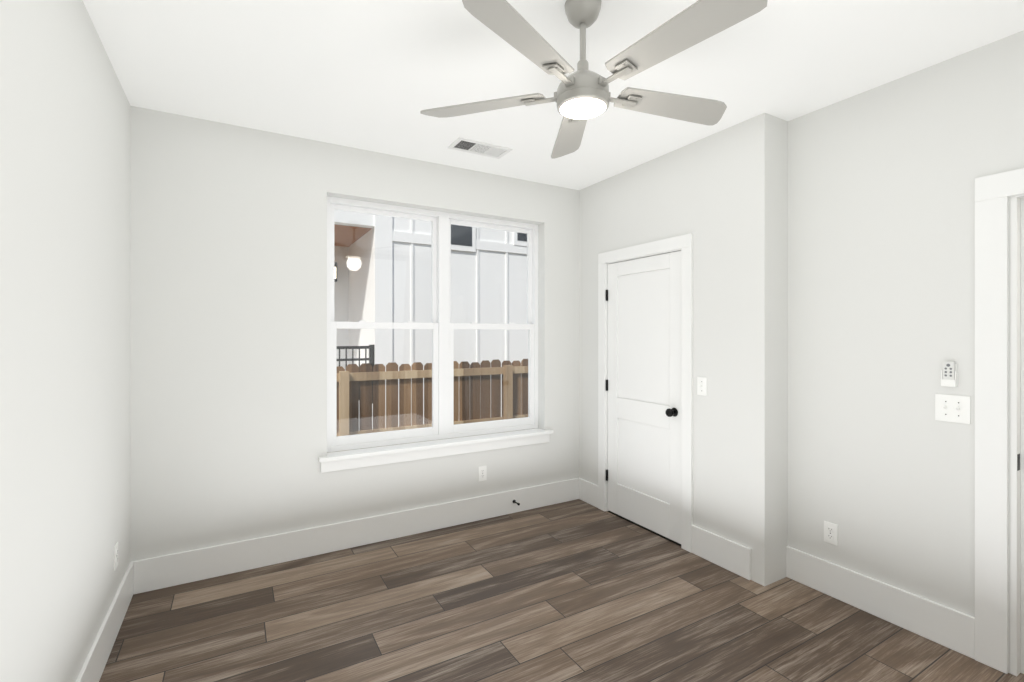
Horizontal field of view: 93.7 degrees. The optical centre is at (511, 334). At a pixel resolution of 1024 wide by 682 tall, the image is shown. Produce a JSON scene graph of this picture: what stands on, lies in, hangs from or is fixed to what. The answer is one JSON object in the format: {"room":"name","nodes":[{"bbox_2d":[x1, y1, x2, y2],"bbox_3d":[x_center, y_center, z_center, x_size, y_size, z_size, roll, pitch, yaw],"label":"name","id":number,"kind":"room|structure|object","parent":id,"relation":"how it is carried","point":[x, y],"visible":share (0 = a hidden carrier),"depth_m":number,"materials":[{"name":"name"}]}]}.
{"room":"empty bedroom","nodes":[
{"label":"empty bedroom","id":0,"kind":"room"},
{"bbox_2d":[0,0,129,681],"bbox_3d":[-1.238,0.085,1.011,0.120,2.740,4.130,0,0,-30],"label":"wall","id":1,"kind":"structure","parent":0,"point":[64,316],"depth_m":1.61,"materials":[{"name":"white paint"}]},
{"bbox_2d":[75,560,138,681],"bbox_3d":[-1.169,1.363,1.028,0.018,0.185,3.850,0,0,-30],"label":"baseboard","id":2,"kind":"structure","parent":1,"relation":"attached to","point":[92,669],"depth_m":2.19,"materials":[{"name":"white paint"}]},
{"bbox_2d":[114,542,117,570],"bbox_3d":[-1.941,1.085,2.355,0.008,0.114,0.070,0,0,-30],"label":"electrical outlet","id":3,"kind":"object","parent":1,"relation":"attached to","point":[115,555],"visible":1,"depth_m":2.34,"materials":[{"name":"white plastic"}]},
{"bbox_2d":[130,106,578,561],"bbox_3d":[-0.135,0.085,3.940,4.720,2.740,0.160,0,0,-30],"label":"wall","id":4,"kind":"structure","parent":0,"point":[228,333],"depth_m":3.02,"materials":[{"name":"white paint"}]},
{"bbox_2d":[139,478,582,592],"bbox_3d":[-0.753,1.363,3.481,3.130,0.185,0.018,0,0,-30],"label":"baseboard","id":5,"kind":"structure","parent":4,"relation":"attached to","point":[159,572],"depth_m":3.23,"materials":[{"name":"white paint"}]},
{"bbox_2d":[318,196,552,472],"bbox_3d":[-0.511,-0.020,3.700,1.860,1.870,0.230,0,0,-30],"label":"window","id":6,"kind":"structure","parent":4,"relation":"in","point":[441,326],"depth_m":3.71,"materials":[{"name":"white plastic"}]},
{"bbox_2d":[478,466,486,480],"bbox_3d":[-0.232,1.095,3.788,0.070,0.114,0.008,0,0,-30],"label":"electrical outlet","id":7,"kind":"object","parent":4,"relation":"attached to","point":[482,473],"visible":1,"depth_m":3.79,"materials":[{"name":"white plastic"}]},
{"bbox_2d":[83,0,1023,189],"bbox_3d":[0.805,-1.335,2.191,4.840,0.100,4.130,0,0,-30],"label":"ceiling","id":8,"kind":"structure","parent":0,"point":[375,75],"depth_m":2.28,"materials":[{"name":"white paint"}]},
{"bbox_2d":[448,137,512,158],"bbox_3d":[-0.218,-1.280,3.304,0.400,0.010,0.200,0,0,-30],"label":"ceiling vent","id":9,"kind":"object","parent":8,"relation":"in","point":[477,147],"visible":1,"depth_m":3.29,"materials":[{"name":"white metal"}]},
{"bbox_2d":[420,0,767,158],"bbox_3d":[0.319,-1.075,1.861,1.286,0.421,1.288,0,0,-30],"label":"ceiling fan","id":10,"kind":"object","parent":8,"relation":"hanging from","point":[582,94],"visible":1,"depth_m":1.77,"materials":[{"name":"silver metal"}]},
{"bbox_2d":[99,499,1023,681],"bbox_3d":[0.805,1.505,2.191,4.840,0.100,4.130,0,0,-30],"label":"floor","id":11,"kind":"structure","parent":0,"point":[577,590],"depth_m":2.44,"materials":[{"name":"brown wood"}]},
{"bbox_2d":[579,113,778,585],"bbox_3d":[1.073,0.085,3.548,0.100,2.740,1.727,0,0,-30],"label":"wall","id":12,"kind":"structure","parent":0,"point":[722,196],"depth_m":3.02,"materials":[{"name":"white paint"}]},
{"bbox_2d":[598,233,692,552],"bbox_3d":[0.990,0.389,3.629,0.162,2.133,0.946,0,0,-30],"label":"door","id":13,"kind":"structure","parent":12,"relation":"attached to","point":[651,531],"depth_m":3.58,"materials":[{"name":"white paint"}]},
{"bbox_2d":[697,377,706,395],"bbox_3d":[1.237,0.337,3.139,0.025,0.118,0.072,0,0,-30],"label":"light switch","id":14,"kind":"object","parent":12,"relation":"attached to","point":[701,385],"visible":1,"depth_m":3.14,"materials":[{"name":"white plastic"}]},
{"bbox_2d":[692,525,750,579],"bbox_3d":[1.309,1.363,3.027,0.018,0.185,0.417,0,0,-30],"label":"baseboard","id":15,"kind":"structure","parent":12,"relation":"attached to","point":[734,557],"depth_m":3.00,"materials":[{"name":"white paint"}]},
{"bbox_2d":[779,118,787,579],"bbox_3d":[2.111,0.085,3.209,1.320,2.740,0.100,0,0,-30],"label":"wall","id":16,"kind":"structure","parent":0,"point":[783,125],"depth_m":2.87,"materials":[{"name":"white paint"}]},
{"bbox_2d":[788,30,1023,672],"bbox_3d":[2.243,0.085,2.001,0.120,2.740,2.123,0,0,-30],"label":"wall","id":17,"kind":"structure","parent":0,"point":[881,275],"depth_m":2.42,"materials":[{"name":"white paint"}]},
{"bbox_2d":[824,521,837,545],"bbox_3d":[1.778,1.107,2.679,0.008,0.114,0.070,0,0,-30],"label":"electrical outlet","id":18,"kind":"object","parent":17,"relation":"attached to","point":[831,533],"visible":1,"depth_m":2.67,"materials":[{"name":"white plastic"}]},
{"bbox_2d":[786,546,974,658],"bbox_3d":[1.840,1.363,2.562,0.015,0.185,0.948,0,0,-30],"label":"baseboard","id":19,"kind":"structure","parent":17,"relation":"attached to","point":[947,627],"depth_m":2.44,"materials":[{"name":"white paint"}]},
{"bbox_2d":[941,361,956,386],"bbox_3d":[2.029,0.182,2.228,0.024,0.114,0.052,0,0,-30],"label":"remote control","id":20,"kind":"object","parent":17,"relation":"attached to","point":[949,374],"visible":1,"depth_m":2.22,"materials":[{"name":"white plastic"}]},
{"bbox_2d":[935,394,970,423],"bbox_3d":[2.033,0.342,2.220,0.025,0.125,0.125,0,0,-30],"label":"light switch","id":21,"kind":"object","parent":17,"relation":"attached to","point":[953,408],"visible":1,"depth_m":2.22,"materials":[{"name":"white plastic"}]},
{"bbox_2d":[975,168,1023,675],"bbox_3d":[2.395,0.378,1.738,0.156,2.155,1.035,0,0,-30],"label":"door frame","id":22,"kind":"structure","parent":17,"relation":"attached to","point":[994,193],"depth_m":2.08,"materials":[{"name":"white paint"}]},
{"label":"outside","id":23,"kind":"structure","parent":0,"visible":0},
{"bbox_3d":[-3.499,2.215,15.046,38.000,0.100,22.440,0,0,-30],"label":"ground","id":24,"kind":"structure","parent":23,"visible":0},
{"bbox_2d":[327,359,527,452],"bbox_3d":[-0.559,1.243,5.955,18.000,1.845,0.150,0,0,-30],"label":"fence","id":25,"kind":"object","parent":24,"relation":"on","point":[407,421],"depth_m":5.69,"materials":[{"name":"brown wood"}]},
{"bbox_2d":[334,210,527,428],"bbox_3d":[-1.812,-2.690,10.125,24.000,9.710,2.550,0,0,-30],"label":"house","id":26,"kind":"structure","parent":24,"relation":"on","point":[472,289],"depth_m":9.22,"materials":[{"name":"white"}]}
]}

